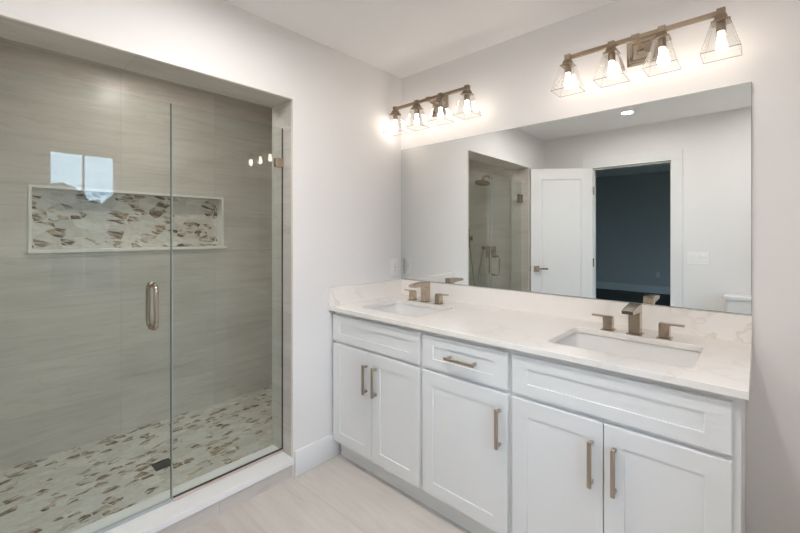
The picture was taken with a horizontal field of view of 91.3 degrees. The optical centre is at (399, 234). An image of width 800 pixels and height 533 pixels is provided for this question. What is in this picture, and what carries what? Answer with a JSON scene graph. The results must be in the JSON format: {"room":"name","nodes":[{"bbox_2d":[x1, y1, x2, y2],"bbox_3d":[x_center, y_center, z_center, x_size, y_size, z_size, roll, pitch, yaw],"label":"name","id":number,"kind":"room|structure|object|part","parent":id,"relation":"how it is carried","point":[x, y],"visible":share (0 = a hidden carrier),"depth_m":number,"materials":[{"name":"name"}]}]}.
{"room":"bathroom","nodes":[
{"label":"bathroom","id":0,"kind":"room"},
{"bbox_2d":[0,38,271,470],"bbox_3d":[-1.845,0.135,2.694,0.100,2.489,2.450,0,0,43],"label":"wall","id":1,"kind":"structure","parent":0,"point":[81,363],"depth_m":2.58,"materials":[{"name":"grey tile"}]},
{"bbox_2d":[27,184,226,253],"bbox_3d":[-1.803,-0.088,2.720,0.108,0.403,1.150,0,0,43],"label":"shower niche","id":2,"kind":"object","parent":1,"relation":"attached to","point":[61,219],"visible":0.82,"depth_m":2.65,"materials":[{"name":"tile"}]},
{"bbox_3d":[-1.803,0.103,2.720,0.108,0.020,1.150,0,0,43],"label":"sill","id":3,"kind":"part","parent":2,"relation":"part of","materials":[{"name":"white stone"}]},
{"bbox_2d":[0,386,271,532],"bbox_3d":[-1.428,1.352,2.312,1.131,0.054,2.250,0,0,43],"label":"floor","id":4,"kind":"structure","parent":0,"point":[67,491],"depth_m":2.22,"materials":[{"name":"multicoloured tile"}]},
{"bbox_2d":[151,458,173,470],"bbox_3d":[-1.364,1.323,2.247,0.090,0.004,0.090,0,0,43],"label":"floor drain","id":5,"kind":"object","parent":4,"relation":"on","point":[162,464],"visible":0.91,"depth_m":2.24,"materials":[{"name":"grey metal"}]},
{"bbox_2d":[70,445,293,532],"bbox_3d":[-1.076,1.275,1.742,0.217,0.108,1.245,0,0,43],"label":"shower curb","id":6,"kind":"object","parent":4,"relation":"on","point":[182,515],"visible":1,"depth_m":1.84,"materials":[{"name":"beige stone"}]},
{"bbox_2d":[172,104,283,501],"bbox_3d":[-0.853,0.313,1.998,0.030,1.817,0.565,0,0,43],"label":"glass panel","id":7,"kind":"object","parent":6,"relation":"on","point":[278,162],"visible":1,"depth_m":1.96,"materials":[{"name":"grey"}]},
{"bbox_2d":[0,0,400,450],"bbox_3d":[-0.924,0.135,1.932,0.215,2.489,2.530,0,0,43],"label":"wall","id":8,"kind":"structure","parent":0,"point":[347,152],"depth_m":2.21,"materials":[{"name":"white paint"}]},
{"bbox_2d":[92,103,171,532],"bbox_3d":[-1.274,0.312,1.539,0.134,1.815,0.676,0,0,43],"label":"shower door","id":9,"kind":"structure","parent":8,"relation":"attached to","point":[149,285],"depth_m":1.77,"materials":[{"name":"clear glass"}]},
{"bbox_3d":[-1.098,0.318,1.731,0.134,0.215,0.026,0,0,43],"label":"pull handle","id":10,"kind":"part","parent":9,"relation":"part of","materials":[{"name":"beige metal"}]},
{"bbox_2d":[0,12,293,476],"bbox_3d":[-1.012,0.292,1.683,0.016,2.075,1.263,0,0,43],"label":"trim","id":11,"kind":"structure","parent":8,"relation":"attached to","point":[4,15],"depth_m":2.14,"materials":[{"name":"white tile"}]},
{"bbox_2d":[272,100,290,455],"bbox_3d":[-1.093,0.110,1.758,0.201,2.439,1.445,0,0,43],"label":"jamb","id":12,"kind":"object","parent":8,"relation":"attached to","point":[281,114],"visible":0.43,"depth_m":2.22,"materials":[{"name":"grey stone"}]},
{"bbox_2d":[294,433,339,476],"bbox_3d":[-0.472,1.259,2.255,0.015,0.140,0.308,0,0,43],"label":"baseboard","id":13,"kind":"structure","parent":8,"relation":"attached to","point":[314,454],"depth_m":2.23,"materials":[{"name":"white paint"}]},
{"bbox_2d":[391,259,397,275],"bbox_3d":[-0.039,0.231,2.732,0.009,0.116,0.070,0,0,43],"label":"wall outlet","id":14,"kind":"object","parent":8,"relation":"attached to","point":[394,262],"visible":1,"depth_m":2.73,"materials":[{"name":"white plastic"}]},
{"bbox_2d":[393,262,395,271],"bbox_3d":[-0.037,0.231,2.730,0.004,0.068,0.033,0,0,43],"label":"receptacle","id":15,"kind":"object","parent":14,"relation":"attached to","point":[394,263],"depth_m":2.73,"materials":[{"name":"grey plastic"}]},
{"bbox_2d":[186,454,470,532],"bbox_3d":[-0.031,1.379,1.045,2.300,0.100,2.670,0,0,43],"label":"floor","id":16,"kind":"structure","parent":0,"point":[337,495],"depth_m":1.88,"materials":[{"name":"beige tile"}]},
{"bbox_2d":[333,312,427,505],"bbox_3d":[0.047,0.890,2.307,0.674,0.878,0.657,0,0,43],"label":"base cabinet","id":17,"kind":"object","parent":16,"relation":"on","point":[378,365],"visible":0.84,"depth_m":2.05,"materials":[{"name":"white paint"}]},
{"bbox_3d":[-0.268,0.929,2.212,0.330,0.575,0.020,0,0,43],"label":"door","id":18,"kind":"part","parent":17,"relation":"part of","materials":[{"name":"white paint"}]},
{"bbox_3d":[-0.191,0.781,2.103,0.013,0.158,0.036,0,0,43],"label":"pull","id":19,"kind":"part","parent":17,"relation":"part of","materials":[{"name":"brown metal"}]},
{"bbox_3d":[-0.138,0.781,2.055,0.013,0.158,0.036,0,0,43],"label":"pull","id":20,"kind":"part","parent":17,"relation":"part of","materials":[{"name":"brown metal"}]},
{"bbox_3d":[-0.146,0.549,2.100,0.661,0.150,0.020,0,0,43],"label":"false drawer","id":21,"kind":"part","parent":17,"relation":"part of","materials":[{"name":"white paint"}]},
{"bbox_3d":[-0.024,0.929,1.988,0.328,0.575,0.020,0,0,43],"label":"door","id":22,"kind":"part","parent":17,"relation":"part of","materials":[{"name":"white paint"}]},
{"bbox_2d":[423,331,511,532],"bbox_3d":[0.464,0.890,1.924,0.456,0.878,0.657,0,0,43],"label":"base cabinet","id":23,"kind":"object","parent":16,"relation":"on","point":[467,384],"visible":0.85,"depth_m":1.69,"materials":[{"name":"white paint"}]},
{"bbox_3d":[0.260,0.550,1.690,0.155,0.013,0.036,0,0,43],"label":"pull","id":24,"kind":"part","parent":23,"relation":"part of","materials":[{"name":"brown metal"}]},
{"bbox_3d":[0.273,0.549,1.716,0.436,0.150,0.020,0,0,43],"label":"drawer","id":25,"kind":"part","parent":23,"relation":"part of","materials":[{"name":"white paint"}]},
{"bbox_3d":[0.391,0.779,1.569,0.013,0.160,0.036,0,0,43],"label":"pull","id":26,"kind":"part","parent":23,"relation":"part of","materials":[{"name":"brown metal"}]},
{"bbox_2d":[512,350,745,532],"bbox_3d":[0.888,0.890,1.536,0.692,0.878,0.657,0,0,43],"label":"base cabinet","id":27,"kind":"object","parent":16,"relation":"on","point":[595,450],"visible":0.91,"depth_m":1.30,"materials":[{"name":"white paint"}]},
{"bbox_2d":[328,295,751,399],"bbox_3d":[0.478,0.439,1.924,1.858,0.024,0.643,0,0,43],"label":"countertop","id":28,"kind":"structure","parent":27,"relation":"on","point":[723,367],"depth_m":1.62,"materials":[{"name":"beige stone"}]},
{"bbox_2d":[328,279,400,306],"bbox_3d":[-0.207,0.373,2.537,0.020,0.108,0.622,0,0,43],"label":"side splash","id":29,"kind":"object","parent":28,"relation":"on","point":[341,295],"visible":1,"depth_m":2.49,"materials":[{"name":"beige stone"}]},
{"bbox_2d":[370,303,444,316],"bbox_3d":[0.039,0.523,2.281,0.486,0.142,0.383,0,0,43],"label":"sink","id":30,"kind":"object","parent":28,"relation":"in","point":[398,308],"visible":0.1,"depth_m":2.48,"materials":[{"name":"white ceramic"}]},
{"bbox_2d":[404,281,448,304],"bbox_3d":[0.124,0.363,2.428,0.344,0.130,0.166,0,0,43],"label":"faucet","id":31,"kind":"object","parent":28,"relation":"on","point":[425,285],"visible":1,"depth_m":2.44,"materials":[{"name":"beige metal"}]},
{"bbox_3d":[0.083,0.398,2.538,0.052,0.058,0.052,0,0,43],"label":"handle","id":32,"kind":"part","parent":31,"relation":"part of","materials":[{"name":"beige metal"}]},
{"bbox_3d":[0.122,0.315,2.425,0.043,0.034,0.158,0,0,43],"label":"spout","id":33,"kind":"part","parent":31,"relation":"part of","materials":[{"name":"beige metal"}]},
{"bbox_3d":[0.161,0.380,2.467,0.058,0.096,0.058,0,0,43],"label":"spout post","id":34,"kind":"part","parent":31,"relation":"part of","materials":[{"name":"beige metal"}]},
{"bbox_3d":[0.238,0.398,2.397,0.052,0.058,0.052,0,0,43],"label":"handle","id":35,"kind":"part","parent":31,"relation":"part of","materials":[{"name":"beige metal"}]},
{"bbox_2d":[555,332,699,367],"bbox_3d":[0.867,0.523,1.522,0.510,0.142,0.383,0,0,43],"label":"sink","id":36,"kind":"object","parent":28,"relation":"in","point":[678,357],"visible":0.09,"depth_m":1.65,"materials":[{"name":"white ceramic"}]},
{"bbox_2d":[592,303,684,340],"bbox_3d":[0.970,0.363,1.634,0.344,0.130,0.166,0,0,43],"label":"faucet","id":37,"kind":"object","parent":28,"relation":"on","point":[633,310],"visible":1,"depth_m":1.65,"materials":[{"name":"beige metal"}]},
{"bbox_3d":[0.912,0.367,1.761,0.086,0.007,0.022,0,0,43],"label":"lever","id":38,"kind":"part","parent":37,"relation":"part of","materials":[{"name":"beige metal"}]},
{"bbox_3d":[0.929,0.398,1.745,0.052,0.058,0.052,0,0,43],"label":"handle","id":39,"kind":"part","parent":37,"relation":"part of","materials":[{"name":"beige metal"}]},
{"bbox_3d":[0.968,0.315,1.631,0.043,0.034,0.158,0,0,43],"label":"spout","id":40,"kind":"part","parent":37,"relation":"part of","materials":[{"name":"beige metal"}]},
{"bbox_3d":[1.007,0.380,1.674,0.058,0.096,0.058,0,0,43],"label":"spout post","id":41,"kind":"part","parent":37,"relation":"part of","materials":[{"name":"beige metal"}]},
{"bbox_3d":[1.084,0.398,1.603,0.052,0.058,0.052,0,0,43],"label":"handle","id":42,"kind":"part","parent":37,"relation":"part of","materials":[{"name":"beige metal"}]},
{"bbox_3d":[1.102,0.367,1.587,0.086,0.007,0.022,0,0,43],"label":"lever","id":43,"kind":"part","parent":37,"relation":"part of","materials":[{"name":"beige metal"}]},
{"bbox_3d":[0.571,0.929,1.442,0.330,0.575,0.020,0,0,43],"label":"door","id":44,"kind":"part","parent":27,"relation":"part of","materials":[{"name":"white paint"}]},
{"bbox_3d":[0.649,0.781,1.334,0.013,0.158,0.036,0,0,43],"label":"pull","id":45,"kind":"part","parent":27,"relation":"part of","materials":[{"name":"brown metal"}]},
{"bbox_3d":[0.702,0.781,1.285,0.013,0.158,0.036,0,0,43],"label":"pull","id":46,"kind":"part","parent":27,"relation":"part of","materials":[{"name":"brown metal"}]},
{"bbox_3d":[0.694,0.549,1.330,0.664,0.150,0.020,0,0,43],"label":"false drawer","id":47,"kind":"part","parent":27,"relation":"part of","materials":[{"name":"white paint"}]},
{"bbox_3d":[0.817,0.929,1.217,0.330,0.575,0.020,0,0,43],"label":"door","id":48,"kind":"part","parent":27,"relation":"part of","materials":[{"name":"white paint"}]},
{"bbox_2d":[222,0,615,78],"bbox_3d":[-0.502,-1.159,1.531,3.651,0.100,2.750,0,0,43],"label":"ceiling","id":49,"kind":"structure","parent":0,"point":[401,39],"depth_m":2.05,"materials":[{"name":"paint"}]},
{"bbox_2d":[401,0,799,532],"bbox_3d":[0.921,0.160,2.024,2.420,2.539,0.100,0,0,43],"label":"wall","id":50,"kind":"structure","parent":0,"point":[519,81],"depth_m":1.56,"materials":[{"name":"white paint"}]},
{"bbox_2d":[389,84,473,135],"bbox_3d":[0.202,-0.792,2.486,0.691,0.211,0.190,0,0,43],"label":"vanity light","id":51,"kind":"object","parent":50,"relation":"attached to","point":[440,101],"visible":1,"depth_m":2.49,"materials":[{"name":"beige metal"}]},
{"bbox_3d":[-0.032,-0.736,2.653,0.033,0.074,0.033,0,0,43],"label":"bulb","id":52,"kind":"part","parent":51,"relation":"part of","materials":[{"name":"white glass"}]},
{"bbox_2d":[414,108,418,114],"bbox_3d":[0.109,-0.791,2.525,0.031,0.034,0.031,0,0,43],"label":"socket","id":53,"kind":"object","parent":51,"relation":"attached to","point":[416,110],"depth_m":2.51,"materials":[{"name":"brown metal"}]},
{"bbox_3d":[0.109,-0.736,2.525,0.033,0.074,0.033,0,0,43],"label":"bulb","id":54,"kind":"part","parent":51,"relation":"part of","materials":[{"name":"white glass"}]},
{"bbox_2d":[438,101,442,107],"bbox_3d":[0.249,-0.791,2.396,0.031,0.034,0.031,0,0,43],"label":"socket","id":55,"kind":"object","parent":51,"relation":"attached to","point":[440,103],"depth_m":2.38,"materials":[{"name":"brown metal"}]},
{"bbox_3d":[0.249,-0.736,2.396,0.033,0.074,0.033,0,0,43],"label":"bulb","id":56,"kind":"part","parent":51,"relation":"part of","materials":[{"name":"white glass"}]},
{"bbox_3d":[0.253,-0.836,2.541,0.124,0.124,0.040,0,0,43],"label":"plate","id":57,"kind":"part","parent":51,"relation":"part of","materials":[{"name":"beige metal"}]},
{"bbox_2d":[464,94,469,100],"bbox_3d":[0.389,-0.791,2.268,0.031,0.034,0.031,0,0,43],"label":"socket","id":58,"kind":"object","parent":51,"relation":"attached to","point":[466,96],"depth_m":2.26,"materials":[{"name":"brown metal"}]},
{"bbox_3d":[0.389,-0.736,2.268,0.033,0.074,0.033,0,0,43],"label":"bulb","id":59,"kind":"part","parent":51,"relation":"part of","materials":[{"name":"white glass"}]},
{"bbox_2d":[401,279,751,343],"bbox_3d":[0.688,0.373,2.154,1.858,0.108,0.020,0,0,43],"label":"backsplash","id":60,"kind":"structure","parent":50,"relation":"attached to","point":[700,323],"depth_m":1.90,"materials":[{"name":"beige stone"}]},
{"bbox_2d":[401,82,751,314],"bbox_3d":[0.694,-0.140,2.159,1.858,0.914,0.006,0,0,43],"label":"wall mirror","id":61,"kind":"object","parent":50,"relation":"attached to","point":[650,202],"visible":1,"depth_m":1.90,"materials":[{"name":"silver glass"}]},
{"bbox_2d":[559,6,742,96],"bbox_3d":[1.042,-0.792,1.716,0.691,0.211,0.190,0,0,43],"label":"vanity light","id":62,"kind":"object","parent":50,"relation":"attached to","point":[642,48],"visible":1,"depth_m":1.71,"materials":[{"name":"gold metal"}]},
{"bbox_3d":[0.809,-0.736,1.883,0.033,0.074,0.033,0,0,43],"label":"bulb","id":63,"kind":"part","parent":62,"relation":"part of","materials":[{"name":"white glass"}]},
{"bbox_2d":[565,65,571,74],"bbox_3d":[0.809,-0.791,1.883,0.031,0.034,0.031,0,0,43],"label":"socket","id":64,"kind":"object","parent":62,"relation":"attached to","point":[568,68],"depth_m":1.87,"materials":[{"name":"brown metal"}]},
{"bbox_2d":[608,52,614,62],"bbox_3d":[0.949,-0.791,1.754,0.031,0.034,0.031,0,0,43],"label":"socket","id":65,"kind":"object","parent":62,"relation":"attached to","point":[611,55],"depth_m":1.74,"materials":[{"name":"brown metal"}]},
{"bbox_3d":[0.949,-0.736,1.754,0.033,0.074,0.033,0,0,43],"label":"bulb","id":66,"kind":"part","parent":62,"relation":"part of","materials":[{"name":"white glass"}]},
{"bbox_3d":[0.949,-0.747,1.754,0.120,0.120,0.120,0,0,43],"label":"lamp shade","id":67,"kind":"part","parent":62,"relation":"part of","materials":[{"name":"clear glass"}]},
{"bbox_3d":[1.049,-0.841,1.723,0.016,0.027,0.095,0,0,43],"label":"arm","id":68,"kind":"part","parent":62,"relation":"part of","materials":[{"name":"brown metal"}]},
{"bbox_3d":[1.093,-0.836,1.771,0.124,0.124,0.040,0,0,43],"label":"plate","id":69,"kind":"part","parent":62,"relation":"part of","materials":[{"name":"beige metal"}]},
{"bbox_2d":[658,38,665,49],"bbox_3d":[1.089,-0.791,1.626,0.031,0.034,0.031,0,0,43],"label":"socket","id":70,"kind":"object","parent":62,"relation":"attached to","point":[661,41],"depth_m":1.62,"materials":[{"name":"brown metal"}]},
{"bbox_3d":[1.089,-0.736,1.626,0.033,0.074,0.033,0,0,43],"label":"bulb","id":71,"kind":"part","parent":62,"relation":"part of","materials":[{"name":"white glass"}]},
{"bbox_3d":[1.089,-0.747,1.626,0.120,0.120,0.120,0,0,43],"label":"lamp shade","id":72,"kind":"part","parent":62,"relation":"part of","materials":[{"name":"clear glass"}]},
{"bbox_2d":[716,21,725,33],"bbox_3d":[1.229,-0.791,1.498,0.031,0.034,0.031,0,0,43],"label":"socket","id":73,"kind":"object","parent":62,"relation":"attached to","point":[720,25],"depth_m":1.49,"materials":[{"name":"brown metal"}]},
{"bbox_3d":[1.229,-0.736,1.498,0.033,0.074,0.033,0,0,43],"label":"bulb","id":74,"kind":"part","parent":62,"relation":"part of","materials":[{"name":"white glass"}]},
{"bbox_3d":[1.229,-0.747,1.498,0.120,0.120,0.120,0,0,43],"label":"lamp shade","id":75,"kind":"part","parent":62,"relation":"part of","materials":[{"name":"clear glass"}]}
]}

